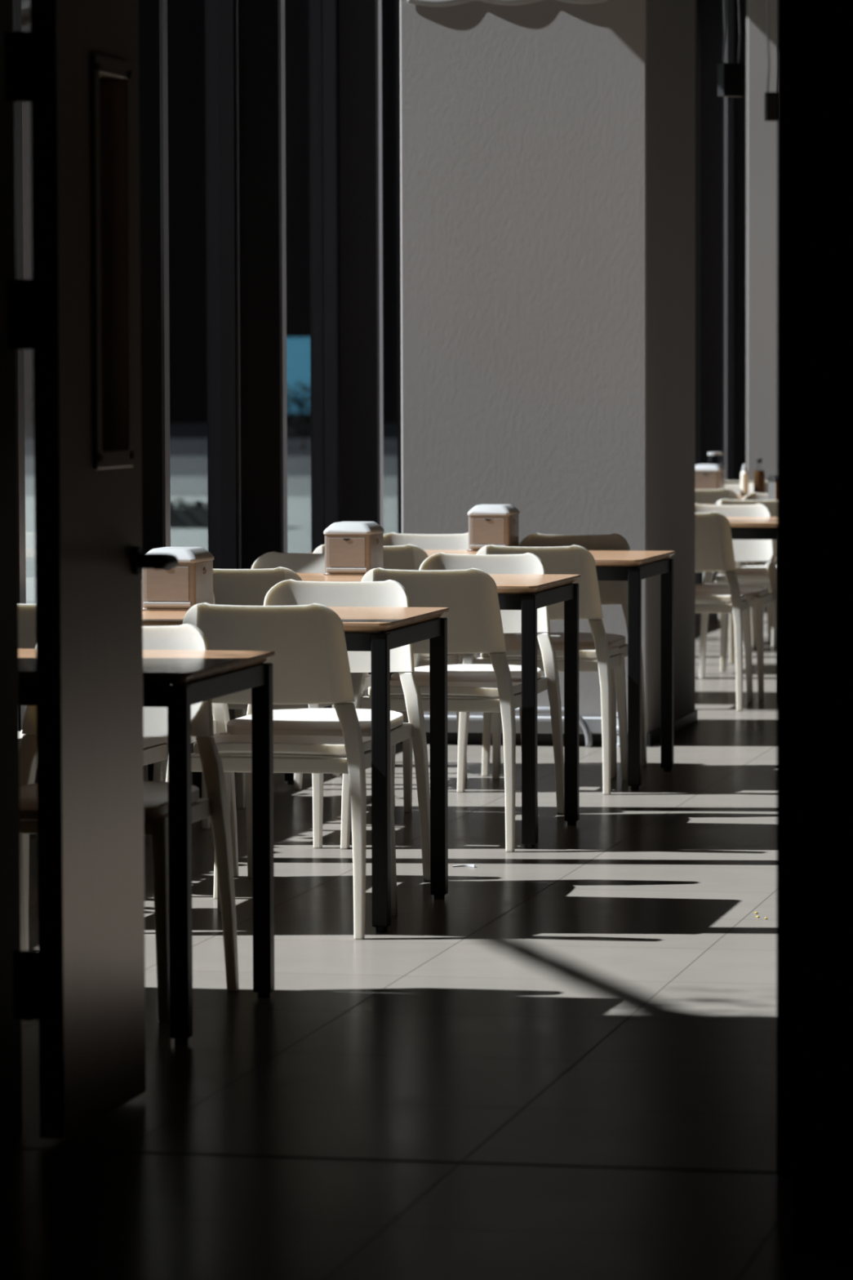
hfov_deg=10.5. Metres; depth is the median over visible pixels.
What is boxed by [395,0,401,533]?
trim
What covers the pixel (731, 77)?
pendant light
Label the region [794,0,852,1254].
wall
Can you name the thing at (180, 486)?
ground
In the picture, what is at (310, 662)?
dining chair
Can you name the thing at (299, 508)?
ground
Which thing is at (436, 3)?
bunting
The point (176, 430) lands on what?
ground
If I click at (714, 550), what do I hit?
dining chair
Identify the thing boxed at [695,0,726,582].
trim
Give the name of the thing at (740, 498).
dining table
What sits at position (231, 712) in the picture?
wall
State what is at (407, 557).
dining chair
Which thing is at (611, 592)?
dining chair
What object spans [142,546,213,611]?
napkin dispenser
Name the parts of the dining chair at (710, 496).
backrest, seat frame, leg, leg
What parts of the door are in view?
vision panel frame, handle lever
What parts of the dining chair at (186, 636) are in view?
leg, seat, seat frame, backrest, leg, leg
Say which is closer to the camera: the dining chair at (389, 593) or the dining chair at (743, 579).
the dining chair at (389, 593)
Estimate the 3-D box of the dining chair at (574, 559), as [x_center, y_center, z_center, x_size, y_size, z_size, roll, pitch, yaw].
[0.392,0.081,15.082,0.500,0.801,0.525,0,3,12]
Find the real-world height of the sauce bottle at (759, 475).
0.186 m
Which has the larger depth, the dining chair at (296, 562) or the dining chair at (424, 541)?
the dining chair at (424, 541)
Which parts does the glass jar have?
lid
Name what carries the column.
on the floor
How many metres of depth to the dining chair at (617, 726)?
16.73 m
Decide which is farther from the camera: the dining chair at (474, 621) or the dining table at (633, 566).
the dining table at (633, 566)
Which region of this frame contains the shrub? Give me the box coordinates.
[286,379,311,449]
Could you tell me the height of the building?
22.400 m
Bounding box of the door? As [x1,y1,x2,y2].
[4,0,178,1138]
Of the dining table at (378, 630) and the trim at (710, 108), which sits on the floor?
the dining table at (378, 630)
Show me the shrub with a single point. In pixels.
(298, 402)
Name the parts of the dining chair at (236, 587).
leg, leg, backrest, seat frame, leg, leg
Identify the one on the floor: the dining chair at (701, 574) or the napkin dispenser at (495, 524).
the dining chair at (701, 574)
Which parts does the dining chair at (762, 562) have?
leg, leg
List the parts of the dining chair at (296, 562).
leg, backrest, seat frame, leg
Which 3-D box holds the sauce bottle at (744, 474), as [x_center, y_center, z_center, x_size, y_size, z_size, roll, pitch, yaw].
[1.580,-0.795,22.960,0.040,0.160,0.040,0,3,12]
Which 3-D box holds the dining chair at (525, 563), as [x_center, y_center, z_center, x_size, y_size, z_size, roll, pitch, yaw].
[0.133,0.146,13.938,0.500,0.801,0.525,0,3,11]
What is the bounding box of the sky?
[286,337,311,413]
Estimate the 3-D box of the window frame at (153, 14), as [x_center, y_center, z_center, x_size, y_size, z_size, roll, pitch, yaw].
[-0.935,-1.649,14.312,0.260,4.350,0.120,0,3,12]
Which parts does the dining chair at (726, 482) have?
leg, backrest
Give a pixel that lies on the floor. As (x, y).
(602, 992)
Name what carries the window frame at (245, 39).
attached to the wall at (231, 712)
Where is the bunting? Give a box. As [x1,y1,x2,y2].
[407,0,608,7]
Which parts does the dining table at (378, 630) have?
leg, leg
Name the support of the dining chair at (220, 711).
on the floor
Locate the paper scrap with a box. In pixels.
[452,864,475,866]
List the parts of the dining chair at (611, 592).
leg, leg, seat, backrest, leg, seat frame, leg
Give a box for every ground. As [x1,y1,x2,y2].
[24,423,397,439]
[24,438,397,456]
[24,456,397,476]
[24,475,397,497]
[25,496,397,604]
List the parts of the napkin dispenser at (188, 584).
plate, plate, lid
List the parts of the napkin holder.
lid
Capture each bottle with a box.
[740,463,748,496]
[753,457,764,493]
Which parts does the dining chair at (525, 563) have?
leg, seat, backrest, leg, seat frame, leg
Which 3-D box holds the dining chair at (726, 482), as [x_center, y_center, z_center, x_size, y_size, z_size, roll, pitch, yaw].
[1.746,-0.457,24.547,0.500,0.801,0.525,0,3,11]
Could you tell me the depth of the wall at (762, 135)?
26.16 m
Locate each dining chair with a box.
[17,603,168,782]
[18,623,239,1022]
[20,592,238,877]
[152,566,351,848]
[165,602,397,939]
[213,551,395,810]
[213,578,430,898]
[293,543,467,790]
[340,567,538,852]
[363,532,501,763]
[391,552,564,814]
[457,544,627,795]
[481,533,647,778]
[616,711,619,746]
[695,488,756,647]
[695,503,777,700]
[695,511,753,711]
[699,498,777,679]
[699,572,719,626]
[703,480,777,626]
[724,483,772,646]
[725,492,777,669]
[760,556,777,647]
[771,603,774,646]
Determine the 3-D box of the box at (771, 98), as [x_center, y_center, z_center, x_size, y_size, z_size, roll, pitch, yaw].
[1.647,-3.368,21.962,0.071,1.795,0.050,-1,3,-8]
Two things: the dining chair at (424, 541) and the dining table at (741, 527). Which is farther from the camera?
the dining table at (741, 527)
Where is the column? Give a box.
[400,0,697,746]
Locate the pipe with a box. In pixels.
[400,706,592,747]
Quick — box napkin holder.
[766,475,777,500]
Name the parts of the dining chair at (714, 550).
backrest, seat, seat frame, leg, leg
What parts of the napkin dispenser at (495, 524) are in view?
plate, plate, lid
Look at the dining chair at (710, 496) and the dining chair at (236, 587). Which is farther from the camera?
the dining chair at (710, 496)
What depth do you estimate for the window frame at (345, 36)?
17.40 m
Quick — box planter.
[170,497,208,528]
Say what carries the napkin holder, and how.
on the dining table
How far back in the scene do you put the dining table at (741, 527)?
18.76 m
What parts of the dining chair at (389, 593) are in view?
leg, leg, seat, backrest, seat frame, leg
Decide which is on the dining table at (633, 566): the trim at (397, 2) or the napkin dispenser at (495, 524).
the napkin dispenser at (495, 524)
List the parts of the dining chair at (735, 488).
backrest, leg, seat frame, leg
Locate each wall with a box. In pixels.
[29,572,699,839]
[746,0,777,613]
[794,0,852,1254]
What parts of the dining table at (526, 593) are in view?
leg, leg, leg, leg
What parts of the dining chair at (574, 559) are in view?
leg, leg, backrest, seat frame, seat, leg, leg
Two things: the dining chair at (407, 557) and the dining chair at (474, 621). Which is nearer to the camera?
the dining chair at (474, 621)
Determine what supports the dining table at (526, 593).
on the floor
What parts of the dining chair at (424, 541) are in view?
leg, backrest, leg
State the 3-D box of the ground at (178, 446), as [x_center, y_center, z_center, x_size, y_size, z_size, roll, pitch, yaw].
[-50.760,-4.499,111.330,135.950,0.300,26.000,0,3,12]
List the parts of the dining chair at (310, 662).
leg, leg, backrest, seat frame, seat, leg, leg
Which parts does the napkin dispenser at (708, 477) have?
plate, lid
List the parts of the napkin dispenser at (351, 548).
plate, plate, lid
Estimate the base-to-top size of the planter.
0.304 m
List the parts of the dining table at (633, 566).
leg, leg, leg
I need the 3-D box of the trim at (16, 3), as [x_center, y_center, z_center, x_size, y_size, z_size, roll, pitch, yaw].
[-1.252,-1.561,12.762,0.260,4.350,0.120,0,3,12]
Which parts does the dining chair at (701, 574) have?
leg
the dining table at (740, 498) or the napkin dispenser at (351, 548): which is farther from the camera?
the dining table at (740, 498)
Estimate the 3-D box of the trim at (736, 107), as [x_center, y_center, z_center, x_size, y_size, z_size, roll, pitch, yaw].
[1.919,-2.444,28.266,0.260,4.350,0.120,0,3,12]
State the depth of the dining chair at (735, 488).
23.43 m
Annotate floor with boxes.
[0,613,852,1279]
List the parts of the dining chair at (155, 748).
backrest, seat, seat frame, leg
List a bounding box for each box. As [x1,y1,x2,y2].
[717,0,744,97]
[764,0,777,121]
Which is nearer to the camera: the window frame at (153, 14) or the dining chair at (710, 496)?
the window frame at (153, 14)
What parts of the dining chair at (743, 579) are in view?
leg, leg, seat frame, seat, backrest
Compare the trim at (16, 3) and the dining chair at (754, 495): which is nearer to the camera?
the trim at (16, 3)
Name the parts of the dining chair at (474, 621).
leg, leg, backrest, seat frame, seat, leg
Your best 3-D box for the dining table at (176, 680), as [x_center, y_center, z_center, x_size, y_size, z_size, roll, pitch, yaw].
[-0.984,0.413,9.727,1.200,0.748,0.755,0,3,12]
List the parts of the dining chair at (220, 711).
seat frame, leg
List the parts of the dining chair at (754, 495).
leg, leg, backrest, seat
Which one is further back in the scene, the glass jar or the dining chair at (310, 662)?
the glass jar
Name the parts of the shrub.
stem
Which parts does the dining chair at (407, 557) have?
leg, leg, backrest, seat, seat frame, leg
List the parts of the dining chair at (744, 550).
seat, backrest, leg, seat frame, leg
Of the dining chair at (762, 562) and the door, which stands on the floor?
the dining chair at (762, 562)
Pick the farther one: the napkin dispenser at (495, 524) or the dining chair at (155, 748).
the napkin dispenser at (495, 524)
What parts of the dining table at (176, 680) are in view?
leg, leg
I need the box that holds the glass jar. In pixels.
[707,452,723,464]
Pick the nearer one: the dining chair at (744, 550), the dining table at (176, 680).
the dining table at (176, 680)
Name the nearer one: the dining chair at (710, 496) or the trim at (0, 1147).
the trim at (0, 1147)
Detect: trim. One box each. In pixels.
[0,1146,776,1172]
[13,0,26,731]
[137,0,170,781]
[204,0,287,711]
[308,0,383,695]
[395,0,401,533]
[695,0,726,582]
[726,0,746,480]
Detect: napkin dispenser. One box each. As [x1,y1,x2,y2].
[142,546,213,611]
[323,521,384,575]
[466,503,519,551]
[695,464,725,489]
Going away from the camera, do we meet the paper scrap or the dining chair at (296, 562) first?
the paper scrap
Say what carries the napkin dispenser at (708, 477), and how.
on the dining table at (740, 498)
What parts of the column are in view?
skirting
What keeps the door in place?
in the wall at (824, 1172)
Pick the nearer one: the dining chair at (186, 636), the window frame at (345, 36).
the dining chair at (186, 636)
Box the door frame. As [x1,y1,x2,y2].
[0,0,795,1176]
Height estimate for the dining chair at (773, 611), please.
0.801 m
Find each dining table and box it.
[17,648,275,1044]
[142,606,448,932]
[143,573,580,848]
[284,549,675,789]
[725,516,777,539]
[737,493,744,500]
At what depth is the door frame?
7.71 m
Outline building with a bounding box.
[21,0,397,423]

